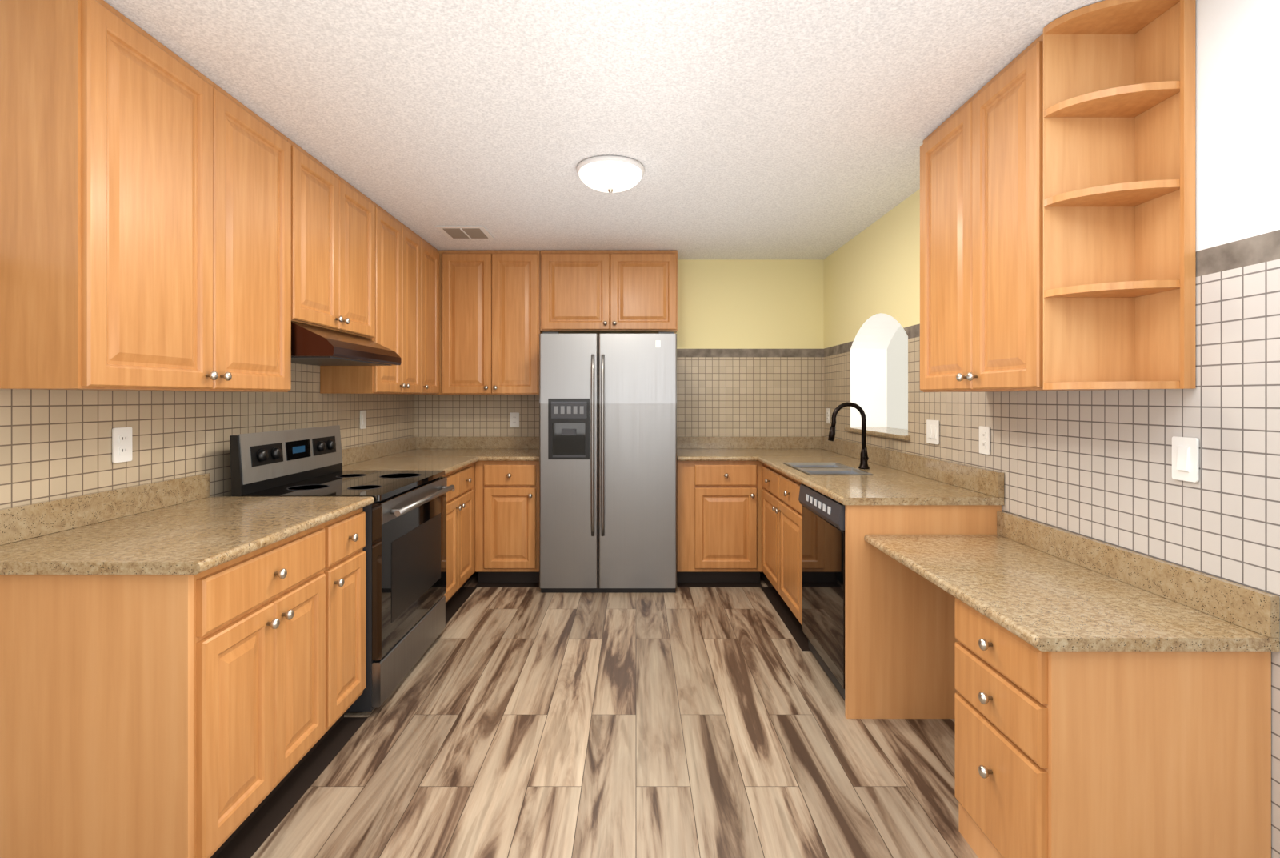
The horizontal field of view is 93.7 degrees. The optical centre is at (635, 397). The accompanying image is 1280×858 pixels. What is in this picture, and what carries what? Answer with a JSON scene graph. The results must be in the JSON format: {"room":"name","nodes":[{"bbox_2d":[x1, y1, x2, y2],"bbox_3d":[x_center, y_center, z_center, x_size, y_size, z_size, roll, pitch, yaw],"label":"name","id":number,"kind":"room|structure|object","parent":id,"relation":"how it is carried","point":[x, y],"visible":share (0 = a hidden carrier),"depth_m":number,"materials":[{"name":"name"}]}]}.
{"room":"kitchen","nodes":[
{"label":"kitchen","id":0,"kind":"room"},
{"bbox_2d":[0,363,414,508],"bbox_3d":[-1.795,0.103,1.150,0.120,2.370,7.340,0,0,0],"label":"wall","id":1,"kind":"structure","parent":0,"point":[55,444],"depth_m":2.16,"materials":[{"name":"tile"}]},
{"bbox_2d":[112,427,131,462],"bbox_3d":[-1.727,0.158,2.020,0.010,0.116,0.072,0,0,0],"label":"outlet","id":2,"kind":"object","parent":1,"relation":"attached to","point":[122,437],"visible":1,"depth_m":2.01,"materials":[{"name":"white plastic"}]},
{"bbox_2d":[0,0,291,391],"bbox_3d":[-1.563,-0.551,2.022,0.338,1.055,0.936,0,0,0],"label":"upper cabinet","id":3,"kind":"object","parent":1,"relation":"attached to","point":[146,209],"visible":1,"depth_m":1.69,"materials":[{"name":"brown wood"}]},
{"bbox_2d":[287,137,375,338],"bbox_3d":[-1.563,-0.702,2.890,0.338,0.755,0.795,0,0,0],"label":"upper cabinet","id":4,"kind":"object","parent":1,"relation":"attached to","point":[333,222],"visible":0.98,"depth_m":2.82,"materials":[{"name":"brown wood"}]},
{"bbox_2d":[291,320,401,365],"bbox_3d":[-1.496,-0.245,2.860,0.472,0.151,0.720,0,0,0],"label":"range hood","id":5,"kind":"object","parent":4,"relation":"attached to","point":[310,345],"visible":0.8,"depth_m":2.67,"materials":[{"name":"brown metal"}]},
{"bbox_2d":[360,410,366,428],"bbox_3d":[-1.726,0.138,3.800,0.013,0.116,0.072,0,0,0],"label":"outlet","id":6,"kind":"object","parent":1,"relation":"attached to","point":[362,413],"visible":1,"depth_m":3.79,"materials":[{"name":"white plastic"}]},
{"bbox_2d":[320,200,439,394],"bbox_3d":[-1.563,-0.551,3.829,0.338,1.055,1.076,0,0,0],"label":"upper cabinet","id":7,"kind":"object","parent":1,"relation":"attached to","point":[407,266],"visible":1,"depth_m":3.67,"materials":[{"name":"brown wood"}]},
{"bbox_2d":[104,0,1104,259],"bbox_3d":[0.807,-1.122,2.590,5.325,0.080,10.220,0,0,0],"label":"ceiling","id":8,"kind":"structure","parent":0,"point":[757,129],"depth_m":2.14,"materials":[{"name":"white paint"}]},
{"bbox_2d":[435,225,494,239],"bbox_3d":[-1.110,-1.074,3.920,0.300,0.010,0.300,0,0,0],"label":"ceiling vent","id":9,"kind":"object","parent":8,"relation":"in","point":[452,232],"visible":1,"depth_m":3.89,"materials":[{"name":"white metal"}]},
{"bbox_2d":[576,155,644,192],"bbox_3d":[-0.120,-1.022,2.830,0.320,0.114,0.320,0,0,0],"label":"dome light","id":10,"kind":"object","parent":8,"relation":"attached to","point":[610,174],"visible":1,"depth_m":2.74,"materials":[{"name":"white glass"}]},
{"bbox_2d":[250,571,978,857],"bbox_3d":[0.807,1.328,2.590,5.325,0.080,10.220,0,0,0],"label":"floor","id":11,"kind":"structure","parent":0,"point":[688,722],"depth_m":2.19,"materials":[{"name":"wood"}]},
{"bbox_2d":[0,508,367,857],"bbox_3d":[-1.391,0.860,1.946,0.683,0.857,0.943,0,0,0],"label":"base cabinet","id":12,"kind":"object","parent":11,"relation":"on","point":[142,715],"visible":1,"depth_m":1.47,"materials":[{"name":"brown wood"}]},
{"bbox_2d":[0,456,479,574],"bbox_3d":[-1.393,0.413,2.752,0.677,0.030,2.600,0,0,0],"label":"countertop","id":13,"kind":"structure","parent":12,"relation":"on","point":[194,537],"depth_m":1.75,"materials":[{"name":"stone"}]},
{"bbox_2d":[0,436,415,544],"bbox_3d":[-1.722,0.350,3.063,0.020,0.094,3.223,0,0,0],"label":"backsplash strip","id":14,"kind":"object","parent":13,"relation":"on","point":[27,521],"visible":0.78,"depth_m":1.96,"materials":[{"name":"stone"}]},
{"bbox_2d":[229,424,454,711],"bbox_3d":[-1.331,0.718,2.845,0.718,1.140,0.838,0,0,0],"label":"stove","id":15,"kind":"object","parent":11,"relation":"on","point":[405,549],"visible":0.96,"depth_m":2.68,"materials":[{"name":"grey metal"}]},
{"bbox_2d":[443,462,476,623],"bbox_3d":[-1.391,0.860,3.985,0.683,0.857,1.424,0,0,0],"label":"base cabinet","id":16,"kind":"object","parent":11,"relation":"on","point":[460,500],"visible":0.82,"depth_m":3.72,"materials":[{"name":"brown wood"}]},
{"bbox_2d":[382,448,849,460],"bbox_3d":[-0.133,0.413,4.376,3.199,0.030,0.642,0,0,0],"label":"countertop","id":17,"kind":"structure","parent":16,"relation":"on","point":[485,454],"depth_m":4.23,"materials":[{"name":"stone"}]},
{"bbox_2d":[414,436,820,448],"bbox_3d":[-0.133,0.350,4.687,3.199,0.094,0.020,0,0,0],"label":"backsplash strip","id":18,"kind":"object","parent":17,"relation":"on","point":[422,442],"visible":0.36,"depth_m":4.68,"materials":[{"name":"stone"}]},
{"bbox_2d":[474,460,539,587],"bbox_3d":[-0.875,0.860,4.372,0.447,0.857,0.649,0,0,0],"label":"base cabinet","id":19,"kind":"object","parent":11,"relation":"on","point":[507,492],"visible":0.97,"depth_m":4.08,"materials":[{"name":"brown wood"}]},
{"bbox_2d":[539,332,676,592],"bbox_3d":[-0.184,0.425,4.276,0.910,1.725,0.788,0,0,0],"label":"refrigerator","id":20,"kind":"object","parent":11,"relation":"on","point":[608,402],"visible":1,"depth_m":3.95,"materials":[{"name":"grey metal"}]},
{"bbox_2d":[676,460,763,587],"bbox_3d":[0.573,0.860,4.372,0.580,0.857,0.649,0,0,0],"label":"base cabinet","id":21,"kind":"object","parent":11,"relation":"on","point":[719,502],"visible":0.98,"depth_m":4.09,"materials":[{"name":"brown wood"}]},
{"bbox_2d":[760,463,810,650],"bbox_3d":[1.141,0.860,3.875,0.653,0.857,1.644,0,0,0],"label":"base cabinet","id":22,"kind":"object","parent":11,"relation":"on","point":[781,506],"visible":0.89,"depth_m":3.48,"materials":[{"name":"brown wood"}]},
{"bbox_2d":[757,456,1003,504],"bbox_3d":[1.143,0.413,3.221,0.647,0.030,1.662,0,0,0],"label":"countertop","id":23,"kind":"structure","parent":22,"relation":"on","point":[886,486],"depth_m":2.70,"materials":[{"name":"stone"}]},
{"bbox_2d":[783,462,872,475],"bbox_3d":[1.058,0.490,3.375,0.329,0.193,0.566,0,0,0],"label":"double-bowl sink","id":24,"kind":"object","parent":23,"relation":"in","point":[809,468],"visible":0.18,"depth_m":3.35,"materials":[{"name":"silver metal"}]},
{"bbox_2d":[828,401,869,468],"bbox_3d":[1.194,0.210,3.357,0.232,0.372,0.086,0,0,0],"label":"gooseneck faucet","id":25,"kind":"object","parent":23,"relation":"on","point":[864,458],"visible":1,"depth_m":3.36,"materials":[{"name":"black metal"}]},
{"bbox_2d":[820,436,1003,497],"bbox_3d":[1.454,0.347,3.533,0.025,0.099,2.285,0,0,0],"label":"backsplash strip","id":26,"kind":"object","parent":23,"relation":"on","point":[982,480],"visible":1,"depth_m":2.94,"materials":[{"name":"stone"}]},
{"bbox_2d":[798,484,844,699],"bbox_3d":[1.132,0.862,2.740,0.616,0.852,0.614,0,0,0],"label":"dishwasher","id":27,"kind":"object","parent":11,"relation":"on","point":[822,517],"visible":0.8,"depth_m":2.68,"materials":[{"name":"black metal"}]},
{"bbox_2d":[844,504,1001,718],"bbox_3d":[1.157,0.860,2.417,0.621,0.857,0.019,0,0,0],"label":"cabinet end panel","id":28,"kind":"object","parent":11,"relation":"on","point":[900,639],"visible":0.57,"depth_m":2.41,"materials":[{"name":"brown wood"}]},
{"bbox_2d":[955,597,1271,857],"bbox_3d":[1.188,0.934,1.585,0.559,0.707,0.399,0,0,0],"label":"base cabinet","id":29,"kind":"object","parent":11,"relation":"on","point":[1058,754],"visible":0.98,"depth_m":1.39,"materials":[{"name":"brown wood"}]},
{"bbox_2d":[864,534,1279,651],"bbox_3d":[1.191,0.563,1.887,0.552,0.030,1.037,0,0,0],"label":"countertop","id":30,"kind":"structure","parent":29,"relation":"on","point":[1050,602],"depth_m":1.61,"materials":[{"name":"stone"}]},
{"bbox_2d":[996,510,1279,637],"bbox_3d":[1.457,0.500,1.887,0.020,0.094,1.037,0,0,0],"label":"backsplash strip","id":31,"kind":"object","parent":30,"relation":"on","point":[1254,610],"visible":1,"depth_m":1.67,"materials":[{"name":"stone"}]},
{"bbox_2d":[414,259,823,435],"bbox_3d":[-0.007,0.103,4.760,3.455,2.370,0.120,0,0,0],"label":"wall","id":32,"kind":"structure","parent":0,"point":[750,333],"depth_m":4.70,"materials":[{"name":"tile"}]},
{"bbox_2d":[437,250,542,394],"bbox_3d":[-1.218,-0.551,4.518,1.027,1.055,0.359,0,0,0],"label":"upper cabinet","id":33,"kind":"object","parent":32,"relation":"attached to","point":[490,330],"visible":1,"depth_m":4.37,"materials":[{"name":"brown wood"}]},
{"bbox_2d":[509,412,519,427],"bbox_3d":[-0.950,0.173,4.692,0.072,0.116,0.010,0,0,0],"label":"outlet","id":34,"kind":"object","parent":32,"relation":"attached to","point":[514,416],"visible":1,"depth_m":4.69,"materials":[{"name":"white plastic"}]},
{"bbox_2d":[540,250,677,334],"bbox_3d":[-0.198,-0.785,4.518,1.004,0.587,0.359,0,0,0],"label":"upper cabinet","id":35,"kind":"object","parent":32,"relation":"attached to","point":[598,292],"visible":1,"depth_m":4.37,"materials":[{"name":"brown wood"}]},
{"bbox_2d":[887,325,907,429],"bbox_3d":[2.820,0.103,4.850,0.100,2.370,5.700,0,0,0],"label":"wall","id":36,"kind":"structure","parent":0,"point":[898,347],"depth_m":6.34,"materials":[{"name":"white paint"}]},
{"bbox_2d":[824,0,1279,857],"bbox_3d":[1.595,0.103,1.150,0.250,2.370,7.340,0,0,0],"label":"wall","id":37,"kind":"structure","parent":0,"point":[1097,465],"depth_m":1.60,"materials":[{"name":"tile"}]},
{"bbox_2d":[826,408,830,423],"bbox_3d":[1.462,0.138,4.570,0.010,0.116,0.072,0,0,0],"label":"outlet","id":38,"kind":"object","parent":37,"relation":"attached to","point":[828,410],"visible":1,"depth_m":4.56,"materials":[{"name":"white plastic"}]},
{"bbox_2d":[844,427,910,439],"bbox_3d":[1.590,0.215,3.679,0.300,0.026,0.931,0,0,0],"label":"sill","id":39,"kind":"structure","parent":37,"relation":"attached to","point":[889,432],"depth_m":3.65,"materials":[{"name":"stone"}]},
{"bbox_2d":[926,419,939,443],"bbox_3d":[1.460,0.168,2.960,0.013,0.116,0.116,0,0,0],"label":"switch plate","id":40,"kind":"object","parent":37,"relation":"attached to","point":[932,426],"visible":1,"depth_m":2.95,"materials":[{"name":"white plastic"}]},
{"bbox_2d":[979,425,990,454],"bbox_3d":[1.462,0.178,2.520,0.010,0.116,0.072,0,0,0],"label":"outlet","id":41,"kind":"object","parent":37,"relation":"attached to","point":[984,431],"visible":1,"depth_m":2.51,"materials":[{"name":"white plastic"}]},
{"bbox_2d":[920,33,1100,391],"bbox_3d":[1.310,-0.551,2.138,0.314,1.055,0.764,0,0,0],"label":"upper cabinet","id":42,"kind":"object","parent":37,"relation":"attached to","point":[982,169],"visible":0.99,"depth_m":2.03,"materials":[{"name":"brown wood"}]},
{"bbox_2d":[1043,0,1195,389],"bbox_3d":[1.328,-0.551,1.663,0.278,1.055,0.180,0,0,0],"label":"corner shelf unit","id":43,"kind":"object","parent":37,"relation":"attached to","point":[1119,75],"visible":1,"depth_m":1.73,"materials":[{"name":"brown wood"}]},
{"bbox_2d":[1172,436,1198,482],"bbox_3d":[1.460,0.163,1.600,0.013,0.116,0.072,0,0,0],"label":"switch plate","id":44,"kind":"object","parent":37,"relation":"attached to","point":[1185,450],"visible":1,"depth_m":1.59,"materials":[{"name":"white plastic"}]}
]}

